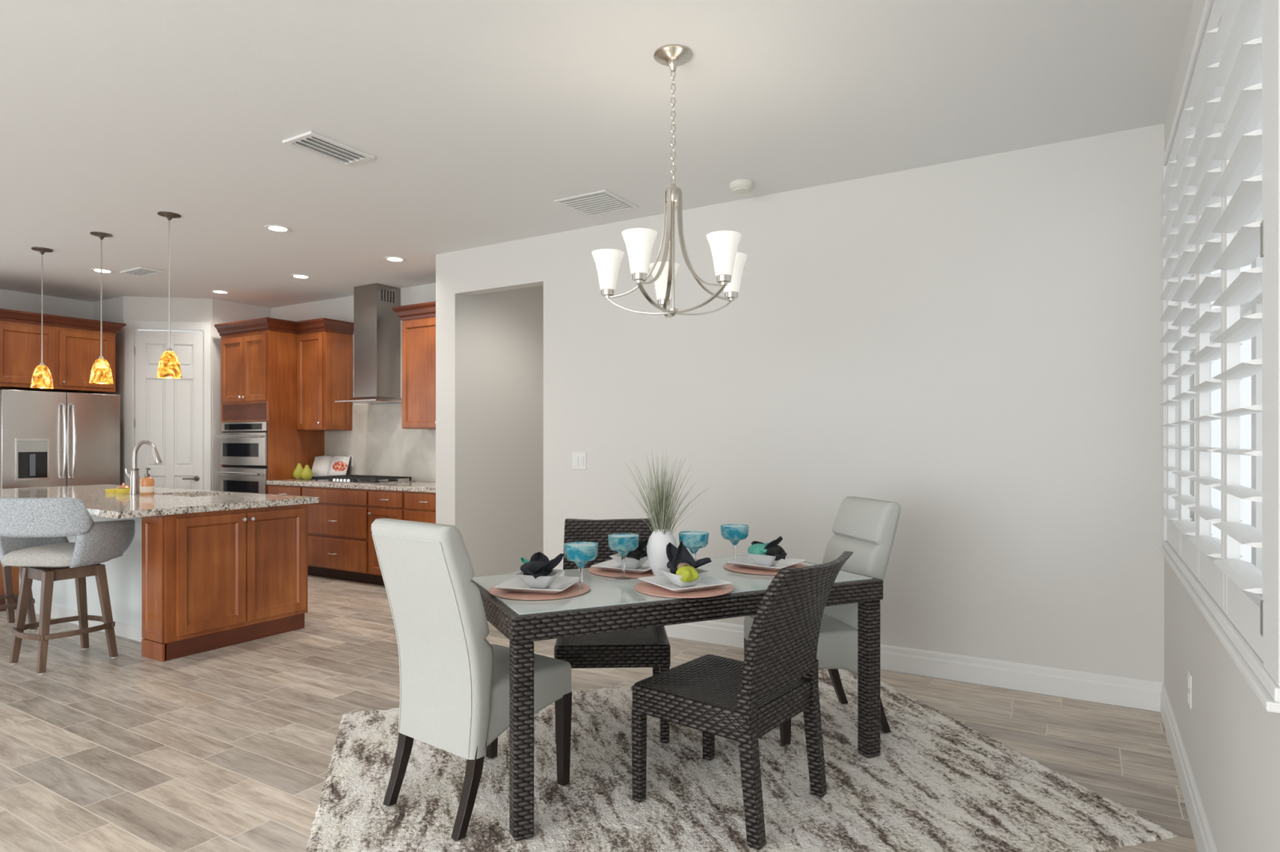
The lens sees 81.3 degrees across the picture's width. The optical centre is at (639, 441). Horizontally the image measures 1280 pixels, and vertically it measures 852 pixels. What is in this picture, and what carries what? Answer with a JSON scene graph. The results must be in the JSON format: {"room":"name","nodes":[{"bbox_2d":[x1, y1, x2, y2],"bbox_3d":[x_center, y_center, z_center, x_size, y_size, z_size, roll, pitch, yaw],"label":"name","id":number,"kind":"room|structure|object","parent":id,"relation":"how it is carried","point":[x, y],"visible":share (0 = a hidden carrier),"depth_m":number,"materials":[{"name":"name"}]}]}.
{"room":"dining room","nodes":[
{"label":"dining room","id":0,"kind":"room"},
{"bbox_2d":[0,288,93,319],"bbox_3d":[-7.933,-0.115,5.204,0.120,2.848,7.350,0,0,31],"label":"wall","id":1,"kind":"structure","parent":0,"point":[9,300],"depth_m":7.87,"materials":[{"name":"white paint"}]},
{"bbox_2d":[0,308,126,393],"bbox_3d":[-6.044,-0.856,7.271,0.949,0.700,1.439,0,0,31],"label":"upper cabinet","id":2,"kind":"object","parent":1,"relation":"attached to","point":[71,346],"visible":0.75,"depth_m":7.18,"materials":[{"name":"brown wood"}]},
{"bbox_2d":[93,296,123,485],"bbox_3d":[-5.731,-0.115,8.110,0.662,2.848,0.100,0,0,31],"label":"wall","id":3,"kind":"structure","parent":0,"point":[112,308],"depth_m":7.95,"materials":[{"name":"white paint"}]},
{"bbox_2d":[123,296,212,490],"bbox_3d":[-5.049,-0.115,8.018,0.873,2.848,0.100,0,0,-9],"label":"wall","id":4,"kind":"structure","parent":0,"point":[135,308],"depth_m":7.96,"materials":[{"name":"white paint"}]},
{"bbox_2d":[124,320,211,490],"bbox_3d":[-5.035,0.014,7.961,0.847,2.590,0.018,0,0,-9],"label":"trim","id":5,"kind":"structure","parent":4,"relation":"attached to","point":[131,326],"depth_m":7.92,"materials":[{"name":"white paint"}]},
{"bbox_2d":[133,330,204,490],"bbox_3d":[-5.033,0.060,7.958,0.683,2.482,0.114,0,0,-9],"label":"door","id":6,"kind":"structure","parent":4,"relation":"in","point":[170,412],"depth_m":7.98,"materials":[{"name":"white paint"}]},
{"bbox_2d":[212,298,271,491],"bbox_3d":[-4.460,-0.115,8.406,0.120,2.848,0.783,0,0,31],"label":"wall","id":7,"kind":"structure","parent":0,"point":[223,311],"depth_m":8.10,"materials":[{"name":"white paint"}]},
{"bbox_2d":[271,283,435,482],"bbox_3d":[-2.740,-0.115,7.764,3.485,2.848,0.119,0,0,31],"label":"wall","id":8,"kind":"structure","parent":0,"point":[341,308],"depth_m":7.97,"materials":[{"name":"white paint"}]},
{"bbox_2d":[295,317,353,431],"bbox_3d":[-3.297,-0.678,7.792,0.517,1.125,0.399,0,0,31],"label":"upper cabinet","id":9,"kind":"object","parent":8,"relation":"attached to","point":[324,345],"visible":0.99,"depth_m":7.69,"materials":[{"name":"brown wood"}]},
{"bbox_2d":[334,283,401,404],"bbox_3d":[-2.658,-0.963,7.401,0.600,1.153,0.410,0,0,31],"label":"range hood","id":10,"kind":"object","parent":8,"relation":"attached to","point":[376,326],"visible":0.92,"depth_m":7.33,"materials":[{"name":"silver metal"}]},
{"bbox_2d":[324,403,435,482],"bbox_3d":[-2.352,0.006,7.449,2.490,0.774,0.012,0,0,31],"label":"backsplash","id":11,"kind":"structure","parent":8,"relation":"attached to","point":[378,443],"depth_m":7.59,"materials":[{"name":"tile"}]},
{"bbox_2d":[348,455,353,466],"bbox_3d":[-3.049,0.209,7.856,0.072,0.118,0.009,0,0,31],"label":"power outlet","id":12,"kind":"object","parent":11,"relation":"attached to","point":[351,464],"visible":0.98,"depth_m":7.85,"materials":[{"name":"white plastic"}]},
{"bbox_2d":[391,301,435,429],"bbox_3d":[-1.801,-0.686,6.893,0.978,1.140,0.399,0,0,31],"label":"upper cabinet","id":13,"kind":"object","parent":8,"relation":"attached to","point":[419,320],"visible":0.37,"depth_m":6.87,"materials":[{"name":"brown wood"}]},
{"bbox_2d":[435,251,543,577],"bbox_3d":[-1.099,-0.115,6.901,0.217,2.848,1.902,0,0,31],"label":"wall","id":14,"kind":"structure","parent":0,"point":[490,346],"depth_m":6.37,"materials":[{"name":"white paint"}]},
{"bbox_2d":[0,0,1193,308],"bbox_3d":[-3.025,-1.589,3.626,10.320,0.100,10.100,0,0,31],"label":"ceiling","id":15,"kind":"structure","parent":0,"point":[475,117],"depth_m":3.43,"materials":[{"name":"white paint"}]},
{"bbox_2d":[30,246,53,388],"bbox_3d":[-4.782,-0.981,5.963,0.148,1.116,0.148,0,0,31],"label":"pendant lamp","id":16,"kind":"object","parent":15,"relation":"hanging from","point":[42,378],"visible":1,"depth_m":5.93,"materials":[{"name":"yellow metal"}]},
{"bbox_2d":[88,231,113,384],"bbox_3d":[-4.000,-0.985,5.537,0.148,1.116,0.148,0,0,36],"label":"pendant lamp","id":17,"kind":"object","parent":15,"relation":"hanging from","point":[100,373],"visible":1,"depth_m":5.51,"materials":[{"name":"yellow glass"}]},
{"bbox_2d":[90,268,114,273],"bbox_3d":[-4.842,-1.536,6.715,0.176,0.006,0.176,0,0,31],"label":"recessed light","id":18,"kind":"object","parent":15,"relation":"in","point":[98,270],"visible":0.96,"depth_m":6.70,"materials":[{"name":"white"}]},
{"bbox_2d":[120,266,164,276],"bbox_3d":[-4.501,-1.529,6.741,0.360,0.020,0.200,0,0,31],"label":"ceiling vent","id":19,"kind":"object","parent":15,"relation":"in","point":[140,271],"visible":1,"depth_m":6.72,"materials":[{"name":"white plastic"}]},
{"bbox_2d":[156,211,182,378],"bbox_3d":[-3.192,-0.985,5.056,0.148,1.116,0.148,0,0,8],"label":"pendant lamp","id":20,"kind":"object","parent":15,"relation":"hanging from","point":[169,367],"visible":1,"depth_m":5.02,"materials":[{"name":"yellow glass"}]},
{"bbox_2d":[210,289,230,293],"bbox_3d":[-4.314,-1.536,7.662,0.176,0.006,0.176,0,0,31],"label":"recessed light","id":21,"kind":"object","parent":15,"relation":"in","point":[219,291],"visible":1,"depth_m":7.65,"materials":[{"name":"white"}]},
{"bbox_2d":[264,224,291,232],"bbox_3d":[-2.616,-1.536,5.384,0.176,0.006,0.176,0,0,31],"label":"recessed light","id":22,"kind":"object","parent":15,"relation":"in","point":[279,228],"visible":1,"depth_m":5.38,"materials":[{"name":"white plastic"}]},
{"bbox_2d":[290,274,311,279],"bbox_3d":[-3.162,-1.536,6.949,0.176,0.006,0.176,0,0,31],"label":"recessed light","id":23,"kind":"object","parent":15,"relation":"in","point":[295,276],"visible":1,"depth_m":6.93,"materials":[{"name":"white"}]},
{"bbox_2d":[282,130,374,166],"bbox_3d":[-1.630,-1.529,3.916,0.235,0.020,0.385,0,0,31],"label":"ceiling vent","id":24,"kind":"object","parent":15,"relation":"in","point":[311,142],"visible":1,"depth_m":3.90,"materials":[{"name":"white plastic"}]},
{"bbox_2d":[383,256,405,262],"bbox_3d":[-2.068,-1.536,6.291,0.176,0.006,0.176,0,0,31],"label":"recessed light","id":25,"kind":"object","parent":15,"relation":"in","point":[393,259],"visible":1,"depth_m":6.28,"materials":[{"name":"white"}]},
{"bbox_2d":[553,189,639,217],"bbox_3d":[-0.278,-1.531,4.828,0.400,0.015,0.400,0,0,31],"label":"ceiling vent","id":26,"kind":"object","parent":15,"relation":"in","point":[601,202],"visible":1,"depth_m":4.80,"materials":[{"name":"white plastic"}]},
{"bbox_2d":[591,44,747,317],"bbox_3d":[0.121,-1.018,2.942,0.642,1.043,0.620,0,0,31],"label":"chandelier","id":27,"kind":"object","parent":15,"relation":"hanging from","point":[728,264],"visible":1,"depth_m":2.94,"materials":[{"name":"grey metal"}]},
{"bbox_2d":[600,288,614,298],"bbox_3d":[-0.130,-0.595,3.019,0.056,0.032,0.056,0,0,31],"label":"socket","id":28,"kind":"object","parent":27,"relation":"attached to","point":[608,293],"depth_m":3.00,"materials":[{"name":"grey metal"}]},
{"bbox_2d":[631,272,647,284],"bbox_3d":[-0.002,-0.595,2.731,0.056,0.032,0.056,0,0,31],"label":"socket","id":29,"kind":"object","parent":27,"relation":"attached to","point":[639,277],"depth_m":2.71,"materials":[{"name":"grey metal"}]},
{"bbox_2d":[657,299,670,307],"bbox_3d":[0.104,-0.595,3.230,0.056,0.032,0.056,0,0,31],"label":"socket","id":30,"kind":"object","parent":27,"relation":"attached to","point":[660,302],"depth_m":3.21,"materials":[{"name":"grey metal"}]},
{"bbox_2d":[716,275,731,285],"bbox_3d":[0.311,-0.595,2.764,0.056,0.032,0.056,0,0,31],"label":"socket","id":31,"kind":"object","parent":27,"relation":"attached to","point":[723,280],"depth_m":2.75,"materials":[{"name":"grey metal"}]},
{"bbox_2d":[724,292,737,301],"bbox_3d":[0.377,-0.595,3.072,0.056,0.032,0.056,0,0,31],"label":"socket","id":32,"kind":"object","parent":27,"relation":"attached to","point":[730,296],"depth_m":3.05,"materials":[{"name":"grey metal"}]},
{"bbox_2d":[728,179,754,194],"bbox_3d":[0.607,-1.514,4.449,0.148,0.050,0.148,0,0,31],"label":"smoke detector","id":33,"kind":"object","parent":15,"relation":"attached to","point":[738,186],"visible":1,"depth_m":4.40,"materials":[{"name":"white plastic"}]},
{"bbox_2d":[0,574,1197,851],"bbox_3d":[-3.025,1.349,3.626,10.320,0.080,10.100,0,0,31],"label":"floor","id":34,"kind":"structure","parent":0,"point":[229,748],"depth_m":3.39,"materials":[{"name":"brown wood"}]},
{"bbox_2d":[0,561,18,611],"bbox_3d":[-4.860,0.873,6.207,0.375,0.873,0.945,0,0,31],"label":"base cabinet","id":35,"kind":"object","parent":34,"relation":"on","point":[15,571],"visible":0.02,"depth_m":5.81,"materials":[{"name":"brown wood"}]},
{"bbox_2d":[0,565,37,631],"bbox_3d":[-4.471,0.812,5.076,0.582,0.993,0.587,0,0,43],"label":"counter stool","id":36,"kind":"object","parent":34,"relation":"on","point":[9,597],"visible":0.39,"depth_m":5.29,"materials":[{"name":"brown wood"}]},
{"bbox_2d":[0,389,119,488],"bbox_3d":[-5.904,0.406,7.421,0.934,1.765,0.971,0,0,31],"label":"refrigerator","id":37,"kind":"object","parent":34,"relation":"on","point":[47,439],"visible":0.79,"depth_m":7.16,"materials":[{"name":"silver metal"}]},
{"bbox_2d":[0,497,134,674],"bbox_3d":[-3.438,0.812,4.420,0.585,0.993,0.591,0,0,5],"label":"counter stool","id":38,"kind":"object","parent":34,"relation":"on","point":[34,532],"visible":1,"depth_m":4.29,"materials":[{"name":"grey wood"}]},
{"bbox_2d":[18,515,142,627],"bbox_3d":[-4.043,0.873,5.404,2.602,0.873,0.100,0,0,31],"label":"wall","id":39,"kind":"structure","parent":34,"relation":"on","point":[123,573],"depth_m":5.03,"materials":[{"name":"white paint"}]},
{"bbox_2d":[34,601,142,642],"bbox_3d":[-4.071,1.264,5.358,2.602,0.090,0.008,0,0,31],"label":"trim","id":40,"kind":"structure","parent":34,"relation":"on","point":[121,629],"depth_m":5.14,"materials":[{"name":"white paint"}]},
{"bbox_2d":[141,503,307,662],"bbox_3d":[-2.667,0.873,4.881,0.291,0.873,0.959,0,0,31],"label":"base cabinet","id":41,"kind":"object","parent":34,"relation":"on","point":[215,580],"visible":0.96,"depth_m":4.71,"materials":[{"name":"brown wood"}]},
{"bbox_2d":[214,317,324,486],"bbox_3d":[-3.941,0.034,7.992,0.926,2.550,0.719,0,0,31],"label":"tall cabinet","id":42,"kind":"object","parent":34,"relation":"on","point":[259,356],"visible":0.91,"depth_m":7.71,"materials":[{"name":"brown wood"}]},
{"bbox_2d":[215,466,267,493],"bbox_3d":[-4.010,0.602,7.931,0.799,0.675,0.594,0,0,31],"label":"oven","id":43,"kind":"object","parent":42,"relation":"in","point":[244,479],"visible":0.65,"depth_m":7.70,"materials":[{"name":"grey metal"}]},
{"bbox_2d":[216,421,267,466],"bbox_3d":[-4.021,0.026,7.912,0.799,0.455,0.538,0,0,31],"label":"oven","id":44,"kind":"object","parent":42,"relation":"in","point":[242,443],"visible":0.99,"depth_m":7.71,"materials":[{"name":"grey metal"}]},
{"bbox_2d":[267,484,308,574],"bbox_3d":[-3.363,0.873,7.654,0.546,0.873,0.704,0,0,31],"label":"base cabinet","id":45,"kind":"object","parent":34,"relation":"on","point":[296,491],"visible":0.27,"depth_m":7.37,"materials":[{"name":"brown wood"}]},
{"bbox_2d":[266,479,435,493],"bbox_3d":[-2.525,0.414,7.162,2.490,0.040,0.682,0,0,31],"label":"countertop","id":46,"kind":"structure","parent":45,"relation":"on","point":[415,486],"depth_m":6.85,"materials":[{"name":"stone"}]},
{"bbox_2d":[293,460,303,479],"bbox_3d":[-3.528,0.296,7.720,0.124,0.197,0.124,0,0,31],"label":"pear","id":47,"kind":"object","parent":46,"relation":"on","point":[298,470],"visible":0.88,"depth_m":7.68,"materials":[{"name":"green food"}]},
{"bbox_2d":[301,462,312,479],"bbox_3d":[-3.398,0.303,7.606,0.114,0.181,0.114,0,0,-38],"label":"pear","id":48,"kind":"object","parent":46,"relation":"on","point":[306,474],"visible":1,"depth_m":7.57,"materials":[{"name":"green food"}]},
{"bbox_2d":[311,476,340,479],"bbox_3d":[-3.255,0.296,7.809,0.340,0.196,0.148,0,0,11],"label":"cookbook stand","id":49,"kind":"object","parent":46,"relation":"on","point":[313,477],"visible":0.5,"depth_m":7.75,"materials":[{"name":"black metal"}]},
{"bbox_2d":[311,456,351,476],"bbox_3d":[-3.253,0.272,7.816,0.420,0.236,0.129,0,0,11],"label":"cookbook","id":50,"kind":"object","parent":49,"relation":"on","point":[322,465],"visible":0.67,"depth_m":7.81,"materials":[{"name":"white paper"}]},
{"bbox_2d":[309,475,415,484],"bbox_3d":[-2.721,0.370,7.305,0.910,0.048,0.530,0,0,31],"label":"gas cooktop","id":51,"kind":"object","parent":46,"relation":"in","point":[357,479],"visible":1,"depth_m":7.19,"materials":[{"name":"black metal"}]},
{"bbox_2d":[302,486,374,584],"bbox_3d":[-2.716,0.873,7.265,0.956,0.873,0.704,0,0,31],"label":"base cabinet","id":52,"kind":"object","parent":34,"relation":"on","point":[338,524],"visible":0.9,"depth_m":6.96,"materials":[{"name":"brown wood"}]},
{"bbox_2d":[368,489,404,586],"bbox_3d":[-2.104,0.873,6.897,0.464,0.873,0.704,0,0,31],"label":"base cabinet","id":53,"kind":"object","parent":34,"relation":"on","point":[389,504],"visible":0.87,"depth_m":6.67,"materials":[{"name":"brown wood"}]},
{"bbox_2d":[404,491,435,523],"bbox_3d":[-1.684,0.873,6.645,0.508,0.873,0.704,0,0,31],"label":"base cabinet","id":54,"kind":"object","parent":34,"relation":"on","point":[420,507],"visible":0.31,"depth_m":6.40,"materials":[{"name":"brown wood"}]},
{"bbox_2d":[306,668,1179,851],"bbox_3d":[0.182,1.302,3.020,2.768,0.013,1.978,0,0,-17],"label":"area rug","id":55,"kind":"object","parent":34,"relation":"on","point":[936,783],"visible":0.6,"depth_m":2.73,"materials":[{"name":"grey carpet"}]},
{"bbox_2d":[371,518,572,840],"bbox_3d":[-0.612,0.785,2.727,0.451,1.021,0.592,0,0,37],"label":"dining chair","id":56,"kind":"object","parent":55,"relation":"on","point":[455,683],"visible":0.98,"depth_m":2.54,"materials":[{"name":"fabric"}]},
{"bbox_2d":[554,518,670,744],"bbox_3d":[-0.132,0.845,3.521,0.500,0.901,0.668,0,0,-2],"label":"dining chair","id":57,"kind":"object","parent":55,"relation":"on","point":[648,647],"visible":0.3,"depth_m":3.30,"materials":[{"name":"brown wicker"}]},
{"bbox_2d":[471,555,883,841],"bbox_3d":[0.127,0.930,3.089,1.563,0.731,0.795,0,0,-25],"label":"dining table","id":58,"kind":"object","parent":55,"relation":"on","point":[611,604],"visible":0.5,"depth_m":2.65,"materials":[{"name":"brown wicker"}]},
{"bbox_2d":[488,582,590,599],"bbox_3d":[-0.379,0.561,2.826,0.380,0.006,0.380,0,0,31],"label":"charger","id":59,"kind":"object","parent":58,"relation":"on","point":[572,591],"visible":0.52,"depth_m":2.73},
{"bbox_2d":[493,576,579,593],"bbox_3d":[-0.379,0.545,2.826,0.268,0.024,0.268,0,0,13],"label":"dinner plate","id":60,"kind":"object","parent":59,"relation":"on","point":[560,584],"visible":0.68,"depth_m":2.82,"materials":[{"name":"white ceramic"}]},
{"bbox_2d":[514,568,564,588],"bbox_3d":[-0.379,0.524,2.826,0.152,0.056,0.152,0,0,13],"label":"bowl","id":61,"kind":"object","parent":60,"relation":"on","point":[541,582],"visible":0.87,"depth_m":2.78,"materials":[{"name":"white"}]},
{"bbox_2d":[520,551,564,578],"bbox_3d":[-0.384,0.469,2.846,0.146,0.111,0.274,0,0,-28],"label":"napkin","id":62,"kind":"object","parent":61,"relation":"in","point":[539,565],"visible":0.96,"depth_m":2.80,"materials":[{"name":"black fabric"}]},
{"bbox_2d":[564,542,598,591],"bbox_3d":[-0.223,0.476,2.818,0.129,0.176,0.129,0,0,31],"label":"glass","id":63,"kind":"object","parent":59,"relation":"on","point":[580,553],"visible":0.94,"depth_m":2.78,"materials":[{"name":"teal"}]},
{"bbox_2d":[564,545,598,567],"bbox_3d":[-0.223,0.433,2.818,0.129,0.084,0.129,0,0,31],"label":"bowl","id":64,"kind":"object","parent":63,"relation":"on","point":[580,554],"depth_m":2.77,"materials":[{"name":"teal glass"}]},
{"bbox_2d":[588,566,655,577],"bbox_3d":[-0.035,0.561,3.255,0.380,0.006,0.380,0,0,31],"label":"charger","id":65,"kind":"object","parent":58,"relation":"on","point":[592,570],"visible":0.34,"depth_m":3.13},
{"bbox_2d":[591,559,651,573],"bbox_3d":[-0.035,0.545,3.255,0.268,0.024,0.268,0,0,27],"label":"dinner plate","id":66,"kind":"object","parent":65,"relation":"on","point":[612,565],"visible":0.54,"depth_m":3.23,"materials":[{"name":"white"}]},
{"bbox_2d":[608,553,648,568],"bbox_3d":[-0.035,0.524,3.255,0.152,0.056,0.152,0,0,27],"label":"bowl","id":67,"kind":"object","parent":66,"relation":"on","point":[630,563],"visible":0.7,"depth_m":3.21,"materials":[{"name":"white"}]},
{"bbox_2d":[625,537,648,560],"bbox_3d":[-0.026,0.469,3.238,0.110,0.116,0.211,0,0,-28],"label":"napkin","id":68,"kind":"object","parent":67,"relation":"in","point":[639,553],"visible":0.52,"depth_m":3.19,"materials":[{"name":"black fabric"}]},
{"bbox_2d":[608,533,639,579],"bbox_3d":[-0.068,0.476,3.080,0.129,0.176,0.129,0,0,35],"label":"glass","id":69,"kind":"object","parent":58,"relation":"on","point":[623,544],"visible":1,"depth_m":3.04,"materials":[{"name":"teal"}]},
{"bbox_2d":[608,536,639,556],"bbox_3d":[-0.068,0.433,3.080,0.129,0.084,0.129,0,0,35],"label":"bowl","id":70,"kind":"object","parent":69,"relation":"on","point":[623,545],"depth_m":3.03,"materials":[{"name":"teal glass"}]},
{"bbox_2d":[646,528,677,576],"bbox_3d":[0.092,0.464,3.116,0.128,0.200,0.128,0,0,31],"label":"vase","id":71,"kind":"object","parent":58,"relation":"on","point":[657,543],"visible":0.7,"depth_m":3.07,"materials":[{"name":"white ceramic"}]},
{"bbox_2d":[625,450,711,534],"bbox_3d":[0.110,0.247,3.133,0.388,0.433,0.366,0,0,31],"label":"bunch","id":72,"kind":"object","parent":71,"relation":"in","point":[660,512],"visible":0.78,"depth_m":3.09,"materials":[{"name":"green plant"}]},
{"bbox_2d":[634,582,733,598],"bbox_3d":[0.169,0.561,2.860,0.380,0.006,0.380,0,0,31],"label":"charger","id":73,"kind":"object","parent":58,"relation":"on","point":[645,588],"visible":0.48,"depth_m":2.76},
{"bbox_2d":[638,575,732,592],"bbox_3d":[0.169,0.545,2.860,0.268,0.024,0.268,0,0,-29],"label":"dinner plate","id":74,"kind":"object","parent":73,"relation":"on","point":[706,582],"visible":0.74,"depth_m":2.86,"materials":[{"name":"white"}]},
{"bbox_2d":[658,568,710,586],"bbox_3d":[0.169,0.524,2.860,0.152,0.056,0.152,0,0,-29],"label":"bowl","id":75,"kind":"object","parent":74,"relation":"on","point":[674,579],"visible":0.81,"depth_m":2.83,"materials":[{"name":"white"}]},
{"bbox_2d":[666,541,711,582],"bbox_3d":[0.154,0.460,2.872,0.150,0.138,0.234,0,0,-44],"label":"napkin","id":76,"kind":"object","parent":75,"relation":"in","point":[681,562],"visible":0.96,"depth_m":2.87,"materials":[{"name":"black fabric"}]},
{"bbox_2d":[678,530,709,560],"bbox_3d":[0.229,0.476,3.168,0.129,0.176,0.129,0,0,-5],"label":"glass","id":77,"kind":"object","parent":58,"relation":"on","point":[693,540],"visible":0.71,"depth_m":3.12,"materials":[{"name":"teal"}]},
{"bbox_2d":[678,533,709,553],"bbox_3d":[0.229,0.433,3.168,0.129,0.084,0.129,0,0,-5],"label":"bowl","id":78,"kind":"object","parent":77,"relation":"on","point":[693,542],"depth_m":3.12,"materials":[{"name":"teal glass"}]},
{"bbox_2d":[723,563,808,574],"bbox_3d":[0.564,0.561,3.324,0.380,0.006,0.380,0,0,31],"label":"charger","id":79,"kind":"object","parent":58,"relation":"on","point":[737,569],"visible":0.34,"depth_m":3.23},
{"bbox_2d":[720,524,749,565],"bbox_3d":[0.429,0.469,3.378,0.129,0.176,0.129,0,0,23],"label":"glass","id":80,"kind":"object","parent":79,"relation":"on","point":[735,533],"visible":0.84,"depth_m":3.34,"materials":[{"name":"teal"}]},
{"bbox_2d":[720,526,749,545],"bbox_3d":[0.429,0.427,3.378,0.129,0.084,0.129,0,0,23],"label":"bowl","id":81,"kind":"object","parent":80,"relation":"on","point":[735,535],"depth_m":3.33,"materials":[{"name":"teal glass"}]},
{"bbox_2d":[726,556,805,570],"bbox_3d":[0.564,0.545,3.324,0.268,0.024,0.268,0,0,37],"label":"dinner plate","id":82,"kind":"object","parent":79,"relation":"on","point":[746,562],"visible":0.73,"depth_m":3.33,"materials":[{"name":"white"}]},
{"bbox_2d":[744,551,787,566],"bbox_3d":[0.564,0.524,3.324,0.152,0.056,0.152,0,0,37],"label":"bowl","id":83,"kind":"object","parent":82,"relation":"on","point":[760,560],"visible":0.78,"depth_m":3.28,"materials":[{"name":"white"}]},
{"bbox_2d":[747,536,786,560],"bbox_3d":[0.566,0.472,3.311,0.119,0.114,0.270,0,0,-28],"label":"napkin","id":84,"kind":"object","parent":83,"relation":"in","point":[771,548],"visible":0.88,"depth_m":3.28,"materials":[{"name":"black fabric"}]},
{"bbox_2d":[631,551,853,850],"bbox_3d":[0.381,0.845,2.673,0.668,0.901,0.500,0,0,39],"label":"dining chair","id":85,"kind":"object","parent":55,"relation":"on","point":[777,680],"visible":1,"depth_m":2.54,"materials":[{"name":"brown wicker"}]},
{"bbox_2d":[743,496,900,745],"bbox_3d":[0.838,0.785,3.458,0.592,1.021,0.451,0,0,-14],"label":"dining chair","id":86,"kind":"object","parent":55,"relation":"on","point":[865,527],"visible":0.54,"depth_m":3.34,"materials":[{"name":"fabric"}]},
{"bbox_3d":[-3.676,0.872,5.647,2.222,0.873,0.685,0,0,31],"label":"cabinet","id":87,"kind":"object","parent":34,"relation":"on","visible":0},
{"bbox_2d":[0,484,319,519],"bbox_3d":[-3.908,0.414,5.510,3.065,0.040,1.270,0,0,31],"label":"countertop","id":88,"kind":"structure","parent":87,"relation":"on","point":[165,501],"depth_m":5.09,"materials":[{"name":"stone"}]},
{"bbox_2d":[105,488,115,493],"bbox_3d":[-4.022,0.379,5.683,0.092,0.030,0.092,0,0,31],"label":"candle jar","id":89,"kind":"object","parent":88,"relation":"on","point":[107,491],"visible":0.82,"depth_m":5.65,"materials":[{"name":"yellow glass"}]},
{"bbox_2d":[115,483,130,493],"bbox_3d":[-3.884,0.353,5.612,0.104,0.082,0.104,0,0,31],"label":"candle jar","id":90,"kind":"object","parent":88,"relation":"on","point":[123,489],"visible":0.96,"depth_m":5.58,"materials":[{"name":"yellow glass"}]},
{"bbox_2d":[115,488,129,493],"bbox_3d":[-3.884,0.372,5.612,0.104,0.044,0.104,0,0,31],"label":"jar","id":91,"kind":"object","parent":90,"relation":"attached to","point":[118,491],"depth_m":5.57,"materials":[{"name":"yellow wax"}]},
{"bbox_2d":[124,440,161,494],"bbox_3d":[-3.687,0.192,5.532,0.274,0.403,0.066,0,0,6],"label":"faucet","id":92,"kind":"object","parent":88,"relation":"on","point":[134,477],"visible":1,"depth_m":5.52,"materials":[{"name":"silver metal"}]},
{"bbox_2d":[139,467,154,495],"bbox_3d":[-3.639,0.294,5.506,0.092,0.199,0.092,0,0,31],"label":"soap dispenser","id":93,"kind":"object","parent":88,"relation":"on","point":[146,483],"visible":1,"depth_m":5.47,"materials":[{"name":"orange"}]},
{"bbox_2d":[139,476,154,495],"bbox_3d":[-3.639,0.327,5.506,0.090,0.134,0.090,0,0,31],"label":"bottle","id":94,"kind":"object","parent":93,"relation":"attached to","point":[146,483],"depth_m":5.47,"materials":[{"name":"plastic"}]},
{"bbox_2d":[454,123,1164,683],"bbox_3d":[0.615,-0.115,4.831,4.854,2.848,0.120,0,0,31],"label":"wall","id":95,"kind":"structure","parent":0,"point":[972,346],"depth_m":4.18,"materials":[{"name":"white paint"}]},
{"bbox_2d":[572,452,586,469],"bbox_3d":[-0.440,0.141,5.389,0.122,0.125,0.010,0,0,31],"label":"light switch","id":96,"kind":"object","parent":95,"relation":"attached to","point":[579,459],"visible":1,"depth_m":5.39,"materials":[{"name":"white plastic"}]},
{"bbox_2d":[664,620,1163,712],"bbox_3d":[0.903,1.239,4.579,3.800,0.140,0.016,0,0,31],"label":"baseboard","id":97,"kind":"structure","parent":95,"relation":"attached to","point":[1138,694],"depth_m":3.97,"materials":[{"name":"white paint"}]},
{"bbox_2d":[1164,0,1279,851],"bbox_3d":[0.622,-0.115,0.267,0.160,2.848,7.698,0,0,31],"label":"wall","id":98,"kind":"structure","parent":0,"point":[1231,743],"depth_m":2.13,"materials":[{"name":"white paint"}]},
{"bbox_2d":[1160,683,1217,851],"bbox_3d":[0.547,1.239,0.312,0.016,0.140,7.698,0,0,31],"label":"baseboard","id":99,"kind":"structure","parent":98,"relation":"attached to","point":[1203,838],"depth_m":2.67,"materials":[{"name":"white paint"}]},
{"bbox_2d":[1187,671,1191,709],"bbox_3d":[1.968,0.889,2.670,0.009,0.118,0.072,0,0,31],"label":"power outlet","id":100,"kind":"object","parent":98,"relation":"attached to","point":[1189,676],"visible":1,"depth_m":2.65,"materials":[{"name":"white plastic"}]},
{"bbox_2d":[1159,0,1279,713],"bbox_3d":[1.874,-0.400,2.403,0.165,1.813,2.450,0,0,31],"label":"window","id":101,"kind":"structure","parent":98,"relation":"in","point":[1263,677],"depth_m":1.47,"materials":[{"name":"white paint"}]},
{"bbox_2d":[1159,122,1192,555],"bbox_3d":[2.281,-0.406,3.179,0.080,1.726,0.552,0,0,31],"label":"shutter panel","id":102,"kind":"object","parent":101,"relation":"attached to","point":[1169,185],"visible":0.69,"depth_m":3.22,"materials":[{"name":"white paint"}]},
{"bbox_2d":[1171,59,1213,578],"bbox_3d":[1.994,-0.406,2.701,0.080,1.726,0.552,0,0,31],"label":"shutter panel","id":103,"kind":"object","parent":101,"relation":"attached to","point":[1184,194],"visible":0.66,"depth_m":2.73,"materials":[{"name":"white paint"}]},
{"bbox_2d":[1186,0,1243,611],"bbox_3d":[1.707,-0.406,2.223,0.080,1.726,0.552,0,0,31],"label":"shutter panel","id":104,"kind":"object","parent":101,"relation":"attached to","point":[1207,171],"visible":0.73,"depth_m":2.23,"materials":[{"name":"white paint"}]},
{"bbox_2d":[1211,0,1263,662],"bbox_3d":[1.416,-0.406,1.738,0.080,1.726,0.566,0,0,31],"label":"shutter panel","id":105,"kind":"object","parent":101,"relation":"attached to","point":[1240,33],"visible":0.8,"depth_m":1.75,"materials":[{"name":"white paint"}]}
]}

